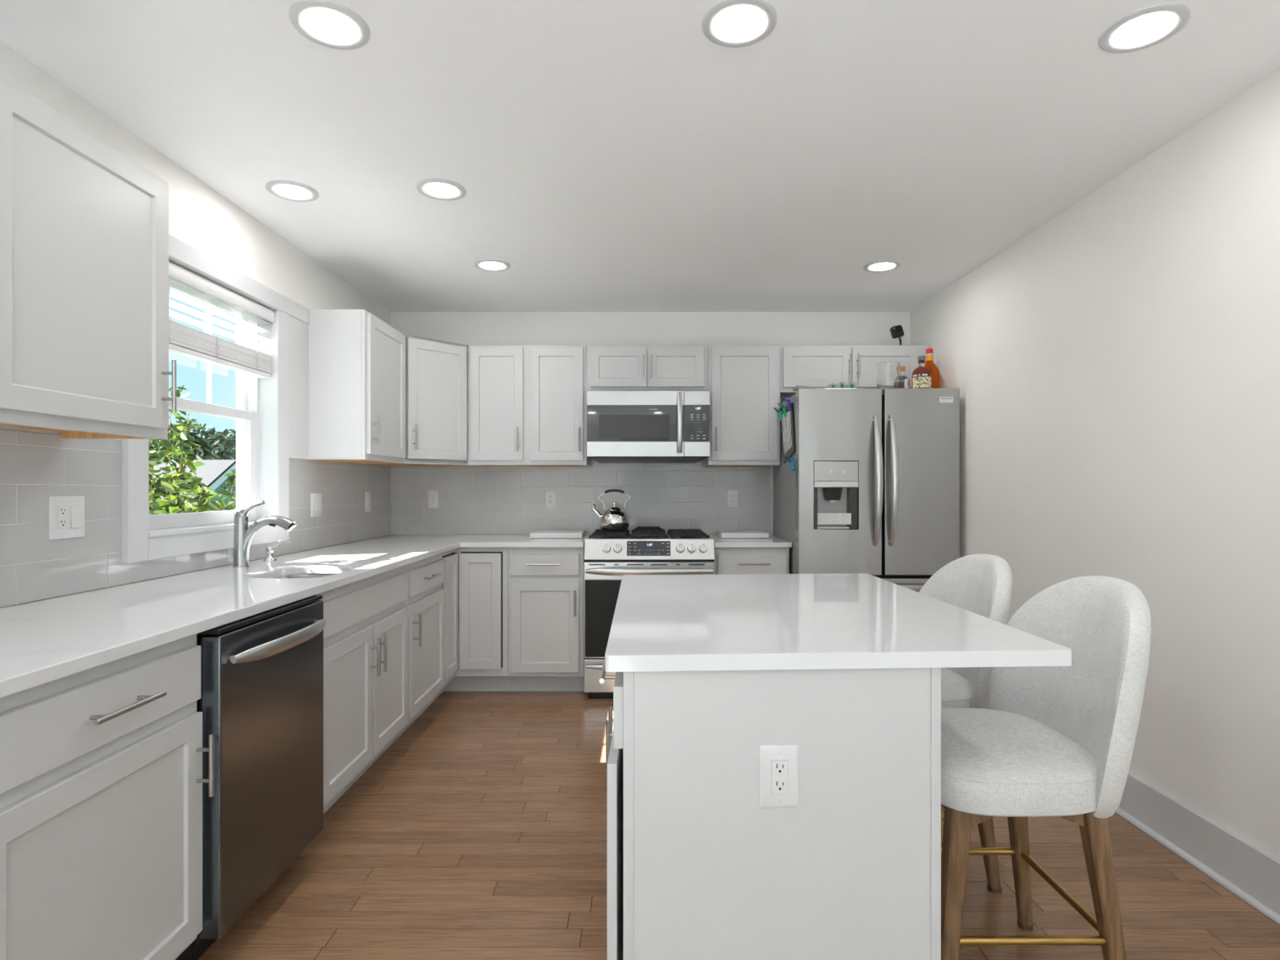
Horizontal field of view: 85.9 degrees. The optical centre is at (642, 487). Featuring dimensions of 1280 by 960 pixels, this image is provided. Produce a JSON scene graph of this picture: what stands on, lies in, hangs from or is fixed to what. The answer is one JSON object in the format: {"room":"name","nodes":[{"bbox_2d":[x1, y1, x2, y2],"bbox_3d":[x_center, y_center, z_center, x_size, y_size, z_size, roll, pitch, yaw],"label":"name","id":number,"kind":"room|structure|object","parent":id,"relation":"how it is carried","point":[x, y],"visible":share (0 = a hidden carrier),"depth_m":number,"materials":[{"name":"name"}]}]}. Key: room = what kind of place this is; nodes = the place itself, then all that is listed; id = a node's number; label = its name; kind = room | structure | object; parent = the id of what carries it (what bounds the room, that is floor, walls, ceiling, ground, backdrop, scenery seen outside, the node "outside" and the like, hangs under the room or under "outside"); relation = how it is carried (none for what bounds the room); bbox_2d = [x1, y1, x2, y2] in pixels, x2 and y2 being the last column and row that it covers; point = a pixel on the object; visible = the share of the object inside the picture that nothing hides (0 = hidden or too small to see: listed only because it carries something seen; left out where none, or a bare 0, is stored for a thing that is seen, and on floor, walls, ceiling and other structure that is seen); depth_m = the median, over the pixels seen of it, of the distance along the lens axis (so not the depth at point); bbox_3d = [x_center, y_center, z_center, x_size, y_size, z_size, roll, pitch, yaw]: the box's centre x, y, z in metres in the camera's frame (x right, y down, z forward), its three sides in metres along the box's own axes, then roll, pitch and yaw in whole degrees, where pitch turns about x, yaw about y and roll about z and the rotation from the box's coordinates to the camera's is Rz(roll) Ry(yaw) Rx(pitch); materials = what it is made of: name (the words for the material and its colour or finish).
{"room":"kitchen","nodes":[
{"label":"kitchen","id":0,"kind":"room"},
{"bbox_2d":[0,40,390,608],"bbox_3d":[-1.805,0.057,0.065,0.140,2.530,9.330,0,0,0],"label":"wall","id":1,"kind":"structure","parent":0,"point":[201,217],"depth_m":2.76,"materials":[{"name":"white paint"}]},
{"bbox_2d":[0,428,122,566],"bbox_3d":[-1.731,0.027,1.700,0.009,0.370,1.200,0,0,0],"label":"backsplash","id":2,"kind":"structure","parent":1,"relation":"attached to","point":[35,467],"depth_m":2.01,"materials":[{"name":"grey tile"}]},
{"bbox_2d":[48,496,84,539],"bbox_3d":[-1.721,0.089,2.062,0.010,0.126,0.124,0,0,0],"label":"wall outlet","id":3,"kind":"object","parent":1,"relation":"attached to","point":[66,513],"visible":1,"depth_m":2.05,"materials":[{"name":"white plastic"}]},
{"bbox_2d":[57,506,67,528],"bbox_3d":[-1.719,0.089,2.039,0.002,0.067,0.034,0,0,0],"label":"receptacle","id":4,"kind":"object","parent":3,"relation":"attached to","point":[62,510],"depth_m":2.04,"materials":[{"name":"white plastic"}]},
{"bbox_2d":[0,75,176,439],"bbox_3d":[-1.548,-0.528,1.758,0.371,0.769,0.605,0,0,0],"label":"upper cabinet","id":5,"kind":"object","parent":1,"relation":"attached to","point":[84,226],"visible":1,"depth_m":1.72,"materials":[{"name":"grey paint"}]},
{"bbox_2d":[0,518,391,608],"bbox_3d":[-1.731,0.268,2.915,0.009,0.112,3.630,0,0,0],"label":"wall tiles","id":6,"kind":"structure","parent":1,"relation":"attached to","point":[23,583],"depth_m":2.28,"materials":[{"name":"grey tile"}]},
{"bbox_2d":[120,234,309,563],"bbox_3d":[-1.798,-0.331,2.811,0.194,1.165,1.422,0,0,0],"label":"window","id":7,"kind":"structure","parent":1,"relation":"in","point":[260,414],"depth_m":3.04,"materials":[{"name":"grey paint"}]},
{"bbox_2d":[168,261,274,377],"bbox_3d":[-1.754,-0.668,2.802,0.066,0.316,0.830,0,0,0],"label":"window blind","id":8,"kind":"object","parent":7,"relation":"attached to","point":[184,340],"visible":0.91,"depth_m":2.81,"materials":[{"name":"white plastic"}]},
{"bbox_2d":[288,315,308,458],"bbox_3d":[-1.723,-0.490,3.421,0.024,0.691,0.199,0,0,0],"label":"trim","id":9,"kind":"structure","parent":1,"relation":"attached to","point":[298,329],"depth_m":3.41,"materials":[{"name":"grey paint"}]},
{"bbox_2d":[311,493,321,516],"bbox_3d":[-1.721,0.091,3.635,0.010,0.124,0.115,0,0,0],"label":"wall switch","id":10,"kind":"object","parent":1,"relation":"attached to","point":[316,498],"visible":1,"depth_m":3.62,"materials":[{"name":"white plastic"}]},
{"bbox_2d":[288,457,391,530],"bbox_3d":[-1.731,0.027,4.020,0.009,0.370,1.420,0,0,0],"label":"backsplash","id":11,"kind":"structure","parent":1,"relation":"attached to","point":[343,486],"depth_m":3.88,"materials":[{"name":"grey tile"}]},
{"bbox_2d":[305,309,405,463],"bbox_3d":[-1.548,-0.528,3.806,0.371,0.769,0.566,0,0,0],"label":"upper cabinet","id":12,"kind":"object","parent":1,"relation":"attached to","point":[357,360],"visible":0.98,"depth_m":3.52,"materials":[{"name":"grey paint"}]},
{"bbox_2d":[364,492,370,511],"bbox_3d":[-1.721,0.090,4.315,0.010,0.124,0.080,0,0,0],"label":"wall switch","id":13,"kind":"object","parent":1,"relation":"attached to","point":[367,495],"visible":1,"depth_m":4.30,"materials":[{"name":"white plastic"}]},
{"bbox_2d":[363,333,473,466],"bbox_3d":[-1.426,-0.528,4.406,0.614,0.769,0.644,0,0,0],"label":"upper cabinet","id":14,"kind":"object","parent":1,"relation":"attached to","point":[437,371],"visible":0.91,"depth_m":4.23,"materials":[{"name":"grey paint"}]},
{"bbox_2d":[0,0,1279,311],"bbox_3d":[0.052,-1.258,0.065,3.975,0.100,9.730,0,0,0],"label":"ceiling","id":15,"kind":"structure","parent":0,"point":[618,157],"depth_m":2.30,"materials":[{"name":"white paint"}]},
{"bbox_2d":[265,180,319,201],"bbox_3d":[-1.425,-1.205,2.800,0.194,0.006,0.194,0,0,0],"label":"recessed light","id":16,"kind":"object","parent":15,"relation":"in","point":[285,189],"visible":1,"depth_m":2.79,"materials":[{"name":"white"}]},
{"bbox_2d":[288,0,370,49],"bbox_3d":[-0.815,-1.205,1.795,0.194,0.006,0.194,0,0,0],"label":"recessed light","id":17,"kind":"object","parent":15,"relation":"in","point":[326,23],"visible":1,"depth_m":1.79,"materials":[{"name":"grey paint"}]},
{"bbox_2d":[416,178,466,199],"bbox_3d":[-0.815,-1.205,2.785,0.194,0.006,0.194,0,0,0],"label":"recessed light","id":18,"kind":"object","parent":15,"relation":"in","point":[436,188],"visible":1,"depth_m":2.77,"materials":[{"name":"white"}]},
{"bbox_2d":[474,259,511,271],"bbox_3d":[-0.815,-1.205,3.735,0.194,0.006,0.194,0,0,0],"label":"recessed light","id":19,"kind":"object","parent":15,"relation":"in","point":[493,265],"visible":1,"depth_m":3.73,"materials":[{"name":"white"}]},
{"bbox_2d":[702,0,777,47],"bbox_3d":[0.251,-1.205,1.785,0.194,0.006,0.194,0,0,0],"label":"recessed light","id":20,"kind":"object","parent":15,"relation":"in","point":[726,23],"visible":1,"depth_m":1.78,"materials":[{"name":"white"}]},
{"bbox_2d":[863,260,901,272],"bbox_3d":[1.306,-1.205,3.750,0.194,0.006,0.194,0,0,0],"label":"recessed light","id":21,"kind":"object","parent":15,"relation":"in","point":[880,266],"visible":1,"depth_m":3.74,"materials":[{"name":"white plastic"}]},
{"bbox_2d":[1098,2,1190,53],"bbox_3d":[1.318,-1.205,1.810,0.194,0.006,0.194,0,0,0],"label":"recessed light","id":22,"kind":"object","parent":15,"relation":"in","point":[1146,27],"visible":1,"depth_m":1.80,"materials":[{"name":"white plastic"}]},
{"bbox_2d":[390,311,910,535],"bbox_3d":[0.052,0.007,4.790,3.975,2.630,0.120,0,0,0],"label":"wall","id":23,"kind":"structure","parent":0,"point":[468,328],"depth_m":4.73,"materials":[{"name":"white paint"}]},
{"bbox_2d":[427,490,438,508],"bbox_3d":[-1.437,0.082,4.717,0.073,0.120,0.008,0,0,0],"label":"wall outlet","id":24,"kind":"object","parent":23,"relation":"attached to","point":[433,495],"visible":1,"depth_m":4.71,"materials":[{"name":"white plastic"}]},
{"bbox_2d":[430,494,435,504],"bbox_3d":[-1.437,0.082,4.714,0.034,0.067,0.002,0,0,0],"label":"receptacle","id":25,"kind":"object","parent":24,"relation":"attached to","point":[432,496],"depth_m":4.71,"materials":[{"name":"white plastic"}]},
{"bbox_2d":[467,345,590,466],"bbox_3d":[-0.738,-0.528,4.539,0.761,0.769,0.378,0,0,0],"label":"upper cabinet","id":26,"kind":"object","parent":23,"relation":"attached to","point":[527,404],"visible":1,"depth_m":4.40,"materials":[{"name":"grey paint"}]},
{"bbox_2d":[545,490,555,508],"bbox_3d":[-0.630,0.082,4.717,0.073,0.120,0.008,0,0,0],"label":"wall outlet","id":27,"kind":"object","parent":23,"relation":"attached to","point":[550,495],"visible":1,"depth_m":4.71,"materials":[{"name":"white plastic"}]},
{"bbox_2d":[548,494,553,504],"bbox_3d":[-0.630,0.082,4.714,0.034,0.067,0.002,0,0,0],"label":"receptacle","id":28,"kind":"object","parent":27,"relation":"attached to","point":[550,496],"depth_m":4.71,"materials":[{"name":"white plastic"}]},
{"bbox_2d":[391,458,769,534],"bbox_3d":[-0.429,0.058,4.726,2.611,0.532,0.009,0,0,0],"label":"backsplash","id":29,"kind":"structure","parent":23,"relation":"attached to","point":[473,500],"depth_m":4.72,"materials":[{"name":"grey tile"}]},
{"bbox_2d":[586,345,707,391],"bbox_3d":[0.032,-0.768,4.539,0.777,0.289,0.378,0,0,0],"label":"upper cabinet","id":30,"kind":"object","parent":23,"relation":"attached to","point":[609,367],"visible":0.91,"depth_m":4.39,"materials":[{"name":"grey paint"}]},
{"bbox_2d":[586,391,710,462],"bbox_3d":[0.037,-0.383,4.457,0.760,0.430,0.531,0,0,0],"label":"microwave","id":31,"kind":"object","parent":30,"relation":"attached to","point":[623,426],"visible":1,"depth_m":4.24,"materials":[{"name":"silver metal"}]},
{"bbox_2d":[588,457,707,462],"bbox_3d":[0.037,-0.178,4.486,0.748,0.020,0.466,0,0,0],"label":"vent hood","id":32,"kind":"object","parent":31,"relation":"attached to","point":[600,460],"depth_m":4.33,"materials":[{"name":"black metal"}]},
{"bbox_2d":[727,489,738,507],"bbox_3d":[0.620,0.079,4.717,0.078,0.122,0.008,0,0,0],"label":"wall outlet","id":33,"kind":"object","parent":23,"relation":"attached to","point":[732,495],"visible":1,"depth_m":4.71,"materials":[{"name":"white plastic"}]},
{"bbox_2d":[730,493,735,503],"bbox_3d":[0.620,0.079,4.714,0.034,0.067,0.002,0,0,0],"label":"receptacle","id":34,"kind":"object","parent":33,"relation":"attached to","point":[732,495],"depth_m":4.71,"materials":[{"name":"white plastic"}]},
{"bbox_2d":[703,345,780,466],"bbox_3d":[0.652,-0.528,4.539,0.462,0.769,0.378,0,0,0],"label":"upper cabinet","id":35,"kind":"object","parent":23,"relation":"attached to","point":[744,381],"visible":0.95,"depth_m":4.40,"materials":[{"name":"grey paint"}]},
{"bbox_2d":[769,466,773,534],"bbox_3d":[0.884,0.089,4.715,0.017,0.465,0.030,0,0,0],"label":"trim","id":36,"kind":"structure","parent":23,"relation":"attached to","point":[771,468],"depth_m":4.70,"materials":[{"name":"grey paint"}]},
{"bbox_2d":[780,345,928,397],"bbox_3d":[1.361,-0.762,4.539,0.953,0.302,0.378,0,0,0],"label":"upper cabinet","id":37,"kind":"object","parent":23,"relation":"attached to","point":[813,366],"visible":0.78,"depth_m":4.39,"materials":[{"name":"grey paint"}]},
{"bbox_2d":[889,324,904,345],"bbox_3d":[1.676,-0.989,4.522,0.101,0.152,0.061,0,0,-8],"label":"security camera","id":38,"kind":"object","parent":37,"relation":"on","point":[896,331],"visible":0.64,"depth_m":4.50,"materials":[{"name":"black plastic"}]},
{"bbox_2d":[197,690,1279,959],"bbox_3d":[0.052,1.282,0.065,3.975,0.080,9.730,0,0,0],"label":"floor","id":39,"kind":"structure","parent":0,"point":[480,833],"depth_m":2.21,"materials":[{"name":"brown wood"}]},
{"bbox_2d":[0,634,213,959],"bbox_3d":[-1.392,0.799,1.407,0.682,0.886,0.615,0,0,0],"label":"base cabinet","id":40,"kind":"object","parent":39,"relation":"on","point":[101,780],"visible":0.99,"depth_m":1.40,"materials":[{"name":"grey paint"}]},
{"bbox_2d":[175,595,326,959],"bbox_3d":[-1.341,0.800,2.007,0.677,0.884,0.562,0,0,0],"label":"dishwasher","id":41,"kind":"object","parent":39,"relation":"on","point":[261,700],"visible":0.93,"depth_m":1.89,"materials":[{"name":"black metal"}]},
{"bbox_2d":[189,634,202,946],"bbox_3d":[-1.401,0.755,2.007,0.558,0.794,0.562,0,0,0],"label":"panel","id":42,"kind":"object","parent":41,"relation":"in","point":[199,637],"depth_m":1.73,"materials":[{"name":"grey paint"}]},
{"bbox_2d":[315,565,408,813],"bbox_3d":[-1.392,0.799,2.761,0.682,0.886,0.922,0,0,0],"label":"base cabinet","id":43,"kind":"object","parent":39,"relation":"on","point":[366,628],"visible":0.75,"depth_m":2.70,"materials":[{"name":"grey paint"}]},
{"bbox_2d":[383,553,444,752],"bbox_3d":[-1.392,0.799,3.516,0.682,0.886,0.584,0,0,0],"label":"base cabinet","id":44,"kind":"object","parent":39,"relation":"on","point":[424,603],"visible":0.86,"depth_m":3.47,"materials":[{"name":"grey paint"}]},
{"bbox_2d":[423,547,511,711],"bbox_3d":[-1.266,0.799,4.269,0.933,0.886,0.918,0,0,0],"label":"base cabinet","id":45,"kind":"object","parent":39,"relation":"on","point":[475,585],"visible":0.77,"depth_m":4.08,"materials":[{"name":"grey paint"}]},
{"bbox_2d":[0,534,590,697],"bbox_3d":[-1.036,0.339,2.903,1.378,0.030,3.636,0,0,0],"label":"countertop","id":46,"kind":"structure","parent":45,"relation":"on","point":[43,642],"depth_m":1.92,"materials":[{"name":"white stone"}]},
{"bbox_2d":[232,500,296,567],"bbox_3d":[-1.541,0.189,2.806,0.253,0.271,0.059,0,0,0],"label":"faucet","id":47,"kind":"object","parent":46,"relation":"on","point":[243,535],"visible":1,"depth_m":2.79,"materials":[{"name":"grey metal"}]},
{"bbox_2d":[262,539,290,561],"bbox_3d":[-1.614,0.277,3.035,0.116,0.094,0.054,0,0,0],"label":"soap dispenser","id":48,"kind":"object","parent":46,"relation":"on","point":[269,550],"visible":1,"depth_m":3.03,"materials":[{"name":"silver metal"}]},
{"bbox_2d":[275,573,335,577],"bbox_3d":[-1.296,0.458,2.635,0.324,0.206,0.392,0,0,0],"label":"sink","id":49,"kind":"object","parent":46,"relation":"in","point":[300,575],"visible":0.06,"depth_m":2.81,"materials":[{"name":"silver metal"}]},
{"bbox_2d":[529,530,585,537],"bbox_3d":[-0.550,0.305,4.490,0.330,0.034,0.260,0,0,0],"label":"board","id":50,"kind":"object","parent":46,"relation":"on","point":[536,534],"visible":1,"depth_m":4.36,"materials":[{"name":"white plastic"}]},
{"bbox_2d":[508,546,584,691],"bbox_3d":[-0.575,0.799,4.379,0.449,0.886,0.698,0,0,0],"label":"base cabinet","id":51,"kind":"object","parent":39,"relation":"on","point":[546,584],"visible":0.95,"depth_m":4.08,"materials":[{"name":"grey paint"}]},
{"bbox_2d":[583,526,715,698],"bbox_3d":[0.040,0.753,4.312,0.760,0.978,0.765,0,0,0],"label":"range","id":52,"kind":"object","parent":39,"relation":"on","point":[608,556],"visible":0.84,"depth_m":4.00,"materials":[{"name":"silver metal"}]},
{"bbox_2d":[591,488,630,531],"bbox_3d":[-0.193,0.146,4.463,0.222,0.270,0.196,0,0,37],"label":"kettle","id":53,"kind":"object","parent":52,"relation":"on","point":[614,518],"visible":1,"depth_m":4.39,"materials":[{"name":"silver metal"}]},
{"bbox_2d":[591,533,706,537],"bbox_3d":[0.040,0.322,4.378,0.760,0.011,0.625,0,0,0],"label":"cooktop","id":54,"kind":"object","parent":52,"relation":"in","point":[628,535],"depth_m":4.32,"materials":[{"name":"black metal"}]},
{"bbox_2d":[714,546,789,574],"bbox_3d":[0.649,0.799,4.379,0.448,0.886,0.698,0,0,0],"label":"base cabinet","id":55,"kind":"object","parent":39,"relation":"on","point":[728,561],"visible":0.23,"depth_m":4.07,"materials":[{"name":"grey paint"}]},
{"bbox_2d":[708,534,791,547],"bbox_3d":[0.654,0.339,4.388,0.456,0.030,0.666,0,0,0],"label":"countertop","id":56,"kind":"structure","parent":55,"relation":"on","point":[772,541],"depth_m":4.06,"materials":[{"name":"white stone"}]},
{"bbox_2d":[716,530,768,537],"bbox_3d":[0.651,0.305,4.490,0.304,0.034,0.260,0,0,0],"label":"board","id":57,"kind":"object","parent":56,"relation":"on","point":[722,534],"visible":1,"depth_m":4.36,"materials":[{"name":"white plastic"}]},
{"bbox_2d":[599,658,941,959],"bbox_3d":[0.249,0.799,1.939,0.697,0.885,1.182,0,0,0],"label":"kitchen island","id":58,"kind":"object","parent":39,"relation":"on","point":[697,869],"visible":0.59,"depth_m":1.36,"materials":[{"name":"grey paint"}]},
{"bbox_2d":[759,744,799,808],"bbox_3d":[0.271,0.571,1.358,0.079,0.124,0.009,0,0,-3],"label":"wall outlet","id":59,"kind":"object","parent":58,"relation":"attached to","point":[779,764],"visible":1,"depth_m":1.36,"materials":[{"name":"white plastic"}]},
{"bbox_2d":[771,760,788,794],"bbox_3d":[0.271,0.571,1.355,0.034,0.067,0.002,0,0,-3],"label":"receptacle","id":60,"kind":"object","parent":59,"relation":"attached to","point":[780,768],"depth_m":1.35,"materials":[{"name":"white plastic"}]},
{"bbox_2d":[604,573,1071,671],"bbox_3d":[0.394,0.340,1.958,0.934,0.032,1.266,0,0,0],"label":"island countertop","id":61,"kind":"structure","parent":58,"relation":"on","point":[739,621],"depth_m":1.56,"materials":[{"name":"white stone"}]},
{"bbox_2d":[773,385,959,592],"bbox_3d":[1.342,0.314,4.261,0.918,1.796,0.879,0,0,0],"label":"refrigerator","id":62,"kind":"object","parent":39,"relation":"on","point":[873,488],"visible":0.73,"depth_m":3.90,"materials":[{"name":"grey metal"}]},
{"bbox_2d":[777,403,786,416],"bbox_3d":[0.853,-0.477,4.225,0.050,0.084,0.070,0,0,0],"label":"clip","id":63,"kind":"object","parent":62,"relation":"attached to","point":[783,407],"visible":1,"depth_m":4.20,"materials":[{"name":"teal plastic"}]},
{"bbox_2d":[780,402,795,463],"bbox_3d":[0.886,-0.329,4.208,0.011,0.357,0.432,0,0,0],"label":"picture frame","id":64,"kind":"object","parent":62,"relation":"attached to","point":[787,424],"visible":0.98,"depth_m":4.16,"materials":[{"name":"black plastic"}]},
{"bbox_2d":[773,407,782,420],"bbox_3d":[0.853,-0.463,4.340,0.050,0.084,0.070,0,0,0],"label":"clip","id":65,"kind":"object","parent":64,"relation":"attached to","point":[779,411],"visible":1,"depth_m":4.32,"materials":[{"name":"teal plastic"}]},
{"bbox_2d":[781,395,790,409],"bbox_3d":[0.853,-0.505,4.111,0.050,0.085,0.064,0,0,0],"label":"clip","id":66,"kind":"object","parent":64,"relation":"attached to","point":[786,399],"visible":1,"depth_m":4.09,"materials":[{"name":"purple plastic"}]},
{"bbox_2d":[785,456,795,471],"bbox_3d":[0.864,-0.140,4.050,0.050,0.084,0.070,0,0,0],"label":"clip","id":67,"kind":"object","parent":62,"relation":"attached to","point":[790,460],"visible":1,"depth_m":4.03,"materials":[{"name":"blue plastic"}]},
{"bbox_2d":[823,382,836,388],"bbox_3d":[1.118,-0.589,4.126,0.048,0.049,0.197,0,0,0],"label":"water bottle","id":68,"kind":"object","parent":62,"relation":"on","point":[833,385],"visible":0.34,"depth_m":4.03,"materials":[{"name":"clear plastic"}]},
{"bbox_2d":[817,514,847,523],"bbox_3d":[1.077,0.177,3.908,0.178,0.049,0.001,0,0,0],"label":"drip tray","id":69,"kind":"object","parent":62,"relation":"on","point":[821,518],"depth_m":3.91,"materials":[{"name":"grey plastic"}]},
{"bbox_2d":[835,382,846,388],"bbox_3d":[1.170,-0.592,4.126,0.055,0.056,0.197,0,0,0],"label":"water bottle","id":70,"kind":"object","parent":62,"relation":"on","point":[841,384],"visible":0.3,"depth_m":4.03,"materials":[{"name":"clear plastic"}]},
{"bbox_2d":[845,382,856,388],"bbox_3d":[1.226,-0.592,4.126,0.055,0.056,0.197,0,0,0],"label":"water bottle","id":71,"kind":"object","parent":62,"relation":"on","point":[851,384],"visible":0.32,"depth_m":4.03,"materials":[{"name":"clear plastic"}]},
{"bbox_2d":[875,361,900,389],"bbox_3d":[1.464,-0.652,4.100,0.136,0.173,0.136,0,0,0],"label":"glass vase","id":72,"kind":"object","parent":62,"relation":"on","point":[888,375],"visible":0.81,"depth_m":4.05,"materials":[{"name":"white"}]},
{"bbox_2d":[898,365,910,388],"bbox_3d":[1.582,-0.650,4.184,0.087,0.172,0.087,0,0,0],"label":"liquor bottle","id":73,"kind":"object","parent":62,"relation":"on","point":[904,383],"visible":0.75,"depth_m":4.15,"materials":[{"name":"clear glass"}]},
{"bbox_2d":[911,355,931,388],"bbox_3d":[1.664,-0.673,4.099,0.111,0.217,0.112,0,0,0],"label":"bottle","id":74,"kind":"object","parent":62,"relation":"on","point":[922,375],"visible":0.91,"depth_m":4.06,"materials":[{"name":"red glass"}]},
{"bbox_2d":[924,348,940,388],"bbox_3d":[1.753,-0.706,4.200,0.123,0.283,0.123,0,0,0],"label":"bottle","id":75,"kind":"object","parent":62,"relation":"on","point":[935,375],"visible":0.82,"depth_m":4.16,"materials":[{"name":"orange glass"}]},
{"bbox_2d":[919,553,1012,893],"bbox_3d":[0.922,0.734,2.318,0.557,1.014,0.524,0,0,-3],"label":"bar stool","id":76,"kind":"object","parent":39,"relation":"on","point":[980,584],"visible":0.15,"depth_m":2.19,"materials":[{"name":"white fabric"}]},
{"bbox_2d":[941,575,1151,959],"bbox_3d":[0.928,0.734,1.738,0.557,1.014,0.524,0,0,0],"label":"bar stool","id":77,"kind":"object","parent":39,"relation":"on","point":[1049,740],"visible":0.82,"depth_m":1.57,"materials":[{"name":"grey fabric"}]},
{"bbox_2d":[910,69,1279,860],"bbox_3d":[1.900,0.057,0.065,0.120,2.530,9.330,0,0,0],"label":"wall","id":78,"kind":"structure","parent":0,"point":[1115,367],"depth_m":2.42,"materials":[{"name":"white paint"}]},
{"bbox_2d":[1115,772,1279,924],"bbox_3d":[1.823,1.159,-0.385,0.034,0.166,8.430,0,0,0],"label":"baseboard","id":79,"kind":"structure","parent":78,"relation":"attached to","point":[1246,870],"depth_m":2.22,"materials":[{"name":"grey paint"}]},
{"label":"outside","id":80,"kind":"structure","parent":0,"visible":0},
{"bbox_3d":[-36.118,2.992,35.000,67.765,0.300,90.000,0,0,0],"label":"ground","id":81,"kind":"structure","parent":80,"visible":0},
{"bbox_2d":[148,384,235,515],"bbox_3d":[-2.772,0.801,3.277,0.988,4.089,3.135,0,0,-14],"label":"shrub","id":82,"kind":"object","parent":81,"relation":"on","point":[174,502],"visible":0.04,"depth_m":4.16,"materials":[{"name":"green plant"}]},
{"bbox_2d":[148,422,235,459],"bbox_3d":[-21.737,-0.298,36.134,6.539,6.305,6.561,0,0,0],"label":"tree","id":83,"kind":"object","parent":81,"relation":"on","point":[214,446],"visible":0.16,"depth_m":35.16,"materials":[{"name":"green plant"}]},
{"bbox_2d":[149,459,235,511],"bbox_3d":[-10.592,1.182,11.850,7.215,3.320,3.500,0,0,0],"label":"house","id":84,"kind":"structure","parent":81,"relation":"on","point":[213,471],"depth_m":11.58,"materials":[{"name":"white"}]},
{"bbox_2d":[167,316,235,433],"bbox_3d":[-11.573,-1.658,19.648,11.153,9.000,9.924,0,0,0],"label":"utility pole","id":85,"kind":"object","parent":81,"relation":"on","point":[170,317],"visible":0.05,"depth_m":19.87,"materials":[{"name":"brown wood"}]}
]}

